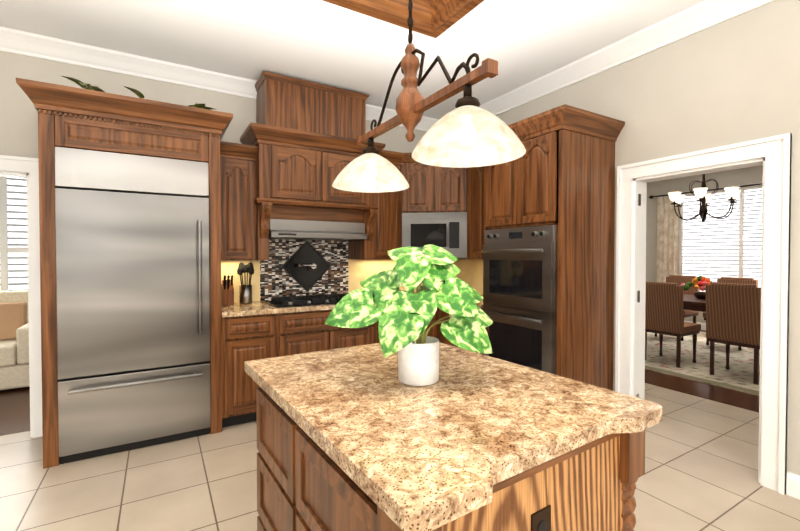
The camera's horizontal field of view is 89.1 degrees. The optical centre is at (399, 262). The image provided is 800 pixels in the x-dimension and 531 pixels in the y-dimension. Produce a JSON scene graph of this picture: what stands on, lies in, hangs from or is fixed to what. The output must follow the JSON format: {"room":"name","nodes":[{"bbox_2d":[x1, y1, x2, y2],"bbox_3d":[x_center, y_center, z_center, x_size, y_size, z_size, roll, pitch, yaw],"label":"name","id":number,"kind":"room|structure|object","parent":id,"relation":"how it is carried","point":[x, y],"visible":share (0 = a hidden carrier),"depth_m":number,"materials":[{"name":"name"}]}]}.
{"room":"kitchen","nodes":[
{"label":"kitchen","id":0,"kind":"room"},
{"bbox_2d":[0,387,29,435],"bbox_3d":[-4.593,1.339,3.962,6.000,0.050,3.040,-1,1,-31],"label":"floor","id":1,"kind":"structure","parent":0,"point":[14,410],"depth_m":3.60,"materials":[{"name":"brown wood"}]},
{"bbox_2d":[0,290,29,389],"bbox_3d":[-5.006,0.813,3.992,2.430,0.960,0.950,-1,1,-31],"label":"sofa","id":2,"kind":"object","parent":1,"relation":"on","point":[14,344],"visible":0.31,"depth_m":4.17,"materials":[{"name":"fabric"}]},
{"bbox_2d":[0,51,426,157],"bbox_3d":[-2.166,-0.184,3.525,6.330,3.010,0.150,-1,1,-31],"label":"wall","id":3,"kind":"structure","parent":0,"point":[18,114],"depth_m":3.23,"materials":[{"name":"paint"}]},
{"bbox_2d":[0,176,27,290],"bbox_3d":[-5.349,-0.230,5.059,1.920,2.220,0.033,-1,1,-31],"label":"blinds","id":4,"kind":"object","parent":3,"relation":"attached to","point":[13,241],"visible":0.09,"depth_m":5.26,"materials":[{"name":"white plastic"}]},
{"bbox_2d":[0,155,42,437],"bbox_3d":[-3.430,0.278,2.779,1.625,2.110,0.218,-1,1,-31],"label":"door frame","id":5,"kind":"structure","parent":3,"relation":"attached to","point":[10,166],"depth_m":3.07,"materials":[{"name":"white"}]},
{"bbox_2d":[52,84,211,166],"bbox_3d":[-2.013,-0.948,3.139,0.910,0.375,0.643,-1,1,-31],"label":"upper cabinet","id":6,"kind":"object","parent":3,"relation":"attached to","point":[70,129],"depth_m":2.82,"materials":[{"name":"brown wood"}]},
{"bbox_2d":[62,76,216,130],"bbox_3d":[-1.865,-1.127,3.010,0.983,0.271,0.246,-1,1,-31],"label":"greenery","id":7,"kind":"object","parent":6,"relation":"on","point":[139,94],"visible":0.21,"depth_m":2.85,"materials":[{"name":"green plant"}]},
{"bbox_2d":[0,26,438,130],"bbox_3d":[-2.096,-1.619,3.394,6.120,0.133,0.105,-1,1,-31],"label":"crown molding","id":8,"kind":"structure","parent":3,"relation":"attached to","point":[11,40],"depth_m":3.33,"materials":[{"name":"white"}]},
{"bbox_2d":[208,139,259,262],"bbox_3d":[-1.487,-0.515,3.631,0.330,0.987,0.348,-1,1,-31],"label":"upper cabinet","id":9,"kind":"object","parent":3,"relation":"attached to","point":[234,216],"depth_m":3.47,"materials":[{"name":"brown wood"}]},
{"bbox_2d":[256,139,331,214],"bbox_3d":[-1.050,-0.779,3.817,0.616,0.530,0.468,-1,1,-31],"label":"upper cabinet","id":10,"kind":"object","parent":3,"relation":"attached to","point":[294,153],"depth_m":3.62,"materials":[{"name":"brown wood"}]},
{"bbox_2d":[269,219,366,240],"bbox_3d":[-0.835,-0.306,3.946,0.920,0.160,0.457,-1,1,-31],"label":"range hood","id":11,"kind":"object","parent":10,"relation":"attached to","point":[305,230],"visible":0.85,"depth_m":3.76,"materials":[{"name":"silver metal"}]},
{"bbox_2d":[299,263,316,271],"bbox_3d":[-0.921,0.051,4.072,0.201,0.080,0.139,-1,1,-31],"label":"pot filler","id":12,"kind":"object","parent":3,"relation":"attached to","point":[313,266],"visible":1,"depth_m":4.04,"materials":[{"name":"silver metal"}]},
{"bbox_2d":[256,71,367,150],"bbox_3d":[-0.859,-1.354,3.969,0.970,0.616,0.387,-1,1,-31],"label":"upper cabinet","id":13,"kind":"object","parent":3,"relation":"attached to","point":[288,109],"depth_m":3.74,"materials":[{"name":"brown wood"}]},
{"bbox_2d":[316,147,375,214],"bbox_3d":[-0.626,-0.783,4.070,0.616,0.530,0.468,-1,1,-31],"label":"upper cabinet","id":14,"kind":"object","parent":3,"relation":"attached to","point":[343,202],"depth_m":3.89,"materials":[{"name":"brown wood"}]},
{"bbox_2d":[356,147,400,258],"bbox_3d":[-0.229,-0.605,4.379,0.380,1.141,0.348,-1,1,-31],"label":"upper cabinet","id":15,"kind":"object","parent":3,"relation":"attached to","point":[382,225],"depth_m":4.21,"materials":[{"name":"brown wood"}]},
{"bbox_2d":[401,216,401,246],"bbox_3d":[0.055,-0.289,4.546,0.272,0.485,0.330,-1,1,-31],"label":"upper cabinet","id":16,"kind":"object","parent":3,"relation":"attached to","point":[401,216],"depth_m":4.35,"materials":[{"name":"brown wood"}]},
{"bbox_2d":[402,212,466,257],"bbox_3d":[0.382,-0.287,4.446,0.686,0.481,0.428,0,1,8],"label":"built-in microwave","id":17,"kind":"object","parent":16,"relation":"in","point":[447,231],"visible":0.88,"depth_m":4.27,"materials":[{"name":"silver metal"}]},
{"bbox_2d":[387,152,466,215],"bbox_3d":[0.391,-0.842,4.489,0.799,0.623,0.755,-1,1,-31],"label":"upper cabinet","id":18,"kind":"object","parent":3,"relation":"attached to","point":[431,189],"depth_m":4.28,"materials":[{"name":"brown wood"}]},
{"bbox_2d":[0,0,704,118],"bbox_3d":[0.529,-1.851,2.734,13.900,0.350,10.300,-1,1,-31],"label":"ceiling","id":19,"kind":"structure","parent":0,"point":[522,42],"depth_m":3.01,"materials":[{"name":"white paint"}]},
{"bbox_2d":[323,0,426,28],"bbox_3d":[-0.519,-1.778,2.414,1.440,0.283,0.270,-1,1,-31],"label":"trim","id":20,"kind":"structure","parent":19,"relation":"attached to","point":[395,12],"depth_m":2.69,"materials":[{"name":"brown wood"}]},
{"bbox_2d":[332,0,525,192],"bbox_3d":[0.036,-1.105,1.405,0.320,1.594,0.930,-1,1,-31],"label":"pendant light","id":21,"kind":"object","parent":19,"relation":"hanging from","point":[468,131],"visible":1,"depth_m":1.28,"materials":[{"name":"beige glass"}]},
{"bbox_2d":[412,0,483,37],"bbox_3d":[0.823,-1.768,1.851,0.270,0.283,2.610,-1,1,-31],"label":"trim","id":22,"kind":"structure","parent":19,"relation":"attached to","point":[434,18],"depth_m":2.76,"materials":[{"name":"brown wood"}]},
{"bbox_2d":[668,174,740,221],"bbox_3d":[4.217,-1.139,5.641,0.858,1.168,0.872,-1,1,-31],"label":"dining chandelier","id":23,"kind":"object","parent":19,"relation":"hanging from","point":[732,193],"visible":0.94,"depth_m":5.61,"materials":[{"name":"white glass"}]},
{"bbox_2d":[0,383,799,530],"bbox_3d":[0.190,1.391,0.817,7.900,0.050,7.260,-1,1,-31],"label":"floor","id":24,"kind":"structure","parent":0,"point":[701,464],"depth_m":2.46,"materials":[{"name":"beige tile"}]},
{"bbox_2d":[55,147,210,463],"bbox_3d":[-1.986,0.286,3.113,0.902,2.082,0.730,-1,1,-31],"label":"refrigerator","id":25,"kind":"object","parent":24,"relation":"on","point":[133,296],"visible":1,"depth_m":2.83,"materials":[{"name":"silver metal"}]},
{"bbox_2d":[210,307,279,431],"bbox_3d":[-1.370,0.871,3.550,0.425,0.900,0.648,-1,1,-31],"label":"base cabinet","id":26,"kind":"object","parent":24,"relation":"on","point":[233,390],"depth_m":3.22,"materials":[{"name":"brown wood"}]},
{"bbox_2d":[212,291,483,330],"bbox_3d":[-0.215,0.396,3.824,2.695,0.040,1.345,-1,1,-31],"label":"countertop","id":27,"kind":"structure","parent":26,"relation":"on","point":[260,315],"depth_m":3.40,"materials":[{"name":"beige stone"}]},
{"bbox_2d":[221,275,233,305],"bbox_3d":[-1.534,0.245,3.614,0.090,0.266,0.212,-1,1,-31],"label":"knife block","id":28,"kind":"object","parent":27,"relation":"on","point":[227,292],"visible":0.98,"depth_m":3.57,"materials":[{"name":"brown wood"}]},
{"bbox_2d":[237,262,253,303],"bbox_3d":[-1.414,0.187,3.725,0.151,0.379,0.110,-1,1,-31],"label":"utensil crock","id":29,"kind":"object","parent":27,"relation":"on","point":[245,293],"visible":1,"depth_m":3.69,"materials":[{"name":"silver metal"}]},
{"bbox_2d":[263,294,346,307],"bbox_3d":[-0.782,0.352,3.868,0.900,0.044,0.527,-1,1,-31],"label":"cooktop","id":30,"kind":"object","parent":27,"relation":"in","point":[292,301],"visible":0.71,"depth_m":3.68,"materials":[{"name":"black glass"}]},
{"bbox_2d":[280,322,375,355],"bbox_3d":[-0.792,0.865,3.894,0.920,0.900,0.648,-1,1,-31],"label":"base cabinet","id":31,"kind":"object","parent":24,"relation":"on","point":[293,340],"depth_m":3.58,"materials":[{"name":"brown wood"}]},
{"bbox_2d":[376,315,439,342],"bbox_3d":[-0.067,0.858,4.293,0.735,0.900,0.704,-1,1,-31],"label":"base cabinet","id":32,"kind":"object","parent":24,"relation":"on","point":[434,331],"depth_m":4.18,"materials":[{"name":"brown wood"}]},
{"bbox_2d":[244,342,661,530],"bbox_3d":[0.066,0.885,1.445,0.969,0.940,1.246,-1,1,-31],"label":"kitchen island","id":33,"kind":"object","parent":24,"relation":"on","point":[359,438],"visible":1,"depth_m":1.11,"materials":[{"name":"stone"}]},
{"bbox_2d":[325,244,492,385],"bbox_3d":[0.047,0.175,1.441,0.603,0.480,0.462,-1,1,-31],"label":"potted plant","id":34,"kind":"object","parent":33,"relation":"on","point":[404,317],"visible":1,"depth_m":1.35,"materials":[{"name":"green plant"}]},
{"bbox_2d":[440,313,482,353],"bbox_3d":[0.829,0.862,4.089,0.638,0.900,0.718,-1,1,-31],"label":"base cabinet","id":35,"kind":"object","parent":24,"relation":"on","point":[444,340],"depth_m":4.11,"materials":[{"name":"brown wood"}]},
{"bbox_2d":[556,364,610,389],"bbox_3d":[1.197,1.122,3.420,0.621,0.400,0.750,-1,1,-31],"label":"base cabinet","id":36,"kind":"object","parent":24,"relation":"on","point":[597,379],"depth_m":3.06,"materials":[{"name":"brown wood"}]},
{"bbox_2d":[481,225,556,374],"bbox_3d":[1.153,0.321,3.381,0.703,1.197,0.730,-1,1,-31],"label":"double wall oven","id":37,"kind":"object","parent":36,"relation":"in","point":[519,281],"visible":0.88,"depth_m":3.15,"materials":[{"name":"silver metal"}]},
{"bbox_2d":[458,0,799,477],"bbox_3d":[2.445,-0.161,2.134,0.150,3.010,7.260,-1,1,-31],"label":"wall","id":38,"kind":"structure","parent":0,"point":[732,80],"depth_m":2.68,"materials":[{"name":"paint"}]},
{"bbox_2d":[467,167,478,258],"bbox_3d":[0.932,-0.589,4.177,0.349,1.118,0.350,-1,1,-31],"label":"upper cabinet","id":39,"kind":"object","parent":38,"relation":"attached to","point":[472,172],"depth_m":4.15,"materials":[{"name":"brown wood"}]},
{"bbox_2d":[479,166,484,258],"bbox_3d":[1.048,-0.586,3.981,0.349,1.118,0.350,-1,1,-31],"label":"upper cabinet","id":40,"kind":"object","parent":38,"relation":"attached to","point":[481,234],"depth_m":4.05,"materials":[{"name":"brown wood"}]},
{"bbox_2d":[483,162,506,231],"bbox_3d":[1.116,-0.632,3.526,0.621,0.695,0.436,-1,1,-31],"label":"upper cabinet","id":41,"kind":"object","parent":38,"relation":"attached to","point":[494,176],"depth_m":3.45,"materials":[{"name":"brown wood"}]},
{"bbox_2d":[507,124,610,231],"bbox_3d":[1.277,-0.628,3.256,0.621,0.695,0.436,-1,1,-31],"label":"upper cabinet","id":42,"kind":"object","parent":38,"relation":"attached to","point":[560,173],"depth_m":3.04,"materials":[{"name":"brown wood"}]},
{"bbox_2d":[480,0,773,115],"bbox_3d":[2.335,-1.596,2.045,0.105,0.133,6.960,-1,1,-31],"label":"crown molding","id":43,"kind":"structure","parent":38,"relation":"attached to","point":[700,16],"depth_m":3.05,"materials":[{"name":"white"}]},
{"bbox_2d":[684,321,705,329],"bbox_3d":[6.365,1.210,6.261,0.016,0.130,6.800,-1,1,-31],"label":"baseboard","id":44,"kind":"structure","parent":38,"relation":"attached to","point":[703,325],"depth_m":7.53,"materials":[{"name":"white wood"}]},
{"bbox_2d":[615,133,791,494],"bbox_3d":[2.046,0.295,2.812,0.218,2.075,1.010,-1,1,-31],"label":"door frame","id":45,"kind":"structure","parent":38,"relation":"attached to","point":[772,155],"depth_m":2.45,"materials":[{"name":"white wood"}]},
{"bbox_2d":[649,183,761,281],"bbox_3d":[5.771,-0.050,7.056,0.070,2.563,2.810,-1,1,-31],"label":"curtain","id":46,"kind":"object","parent":38,"relation":"hanging from","point":[667,241],"visible":0.71,"depth_m":7.96,"materials":[{"name":"fabric"}]},
{"bbox_2d":[679,183,761,291],"bbox_3d":[5.884,-0.263,7.009,0.048,2.130,2.000,-1,1,-31],"label":"dining room window","id":47,"kind":"structure","parent":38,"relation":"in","point":[712,249],"depth_m":7.24,"materials":[{"name":"white"}]},
{"bbox_2d":[786,472,799,499],"bbox_3d":[3.188,1.302,0.750,0.016,0.130,3.720,-1,1,-31],"label":"baseboard","id":48,"kind":"structure","parent":38,"relation":"attached to","point":[792,485],"depth_m":2.32,"materials":[{"name":"white wood"}]},
{"bbox_2d":[645,330,758,412],"bbox_3d":[4.653,1.317,5.243,4.300,0.050,6.800,-1,1,-31],"label":"floor","id":49,"kind":"structure","parent":0,"point":[740,399],"depth_m":4.15,"materials":[{"name":"brown wood"}]},
{"bbox_2d":[645,332,759,395],"bbox_3d":[4.364,1.276,5.827,3.300,0.012,3.900,-1,1,-31],"label":"dining rug","id":50,"kind":"object","parent":49,"relation":"on","point":[738,375],"visible":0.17,"depth_m":5.19,"materials":[{"name":"beige carpet"}]},
{"bbox_2d":[645,281,700,367],"bbox_3d":[3.457,0.764,5.220,0.530,1.030,0.500,-1,1,-31],"label":"dining chair","id":51,"kind":"object","parent":50,"relation":"on","point":[664,311],"visible":0.79,"depth_m":5.04,"materials":[{"name":"brown wood"}]},
{"bbox_2d":[654,275,699,340],"bbox_3d":[4.594,0.738,6.770,0.530,1.030,0.500,-1,1,-31],"label":"dining chair","id":52,"kind":"object","parent":50,"relation":"on","point":[681,279],"visible":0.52,"depth_m":6.76,"materials":[{"name":"brown wood"}]},
{"bbox_2d":[683,294,705,311],"bbox_3d":[4.217,0.889,5.675,1.100,0.765,2.400,-1,1,-31],"label":"dining table","id":53,"kind":"object","parent":50,"relation":"on","point":[692,302],"depth_m":5.36,"materials":[{"name":"brown wood"}]},
{"bbox_2d":[681,276,711,298],"bbox_3d":[4.237,0.345,5.648,0.407,0.319,0.551,-1,1,-31],"label":"flower centerpiece","id":54,"kind":"object","parent":53,"relation":"on","point":[702,283],"visible":0.65,"depth_m":5.66,"materials":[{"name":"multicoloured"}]},
{"bbox_2d":[703,277,757,349],"bbox_3d":[4.978,0.749,6.125,0.530,1.030,0.500,-1,1,-31],"label":"dining chair","id":55,"kind":"object","parent":50,"relation":"on","point":[738,280],"visible":0.27,"depth_m":6.18,"materials":[{"name":"brown wood"}]},
{"bbox_2d":[706,282,760,383],"bbox_3d":[3.841,0.760,4.575,0.530,1.060,0.500,-1,1,-31],"label":"dining chair","id":56,"kind":"object","parent":50,"relation":"on","point":[733,313],"visible":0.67,"depth_m":4.43,"materials":[{"name":"brown fabric"}]}
]}

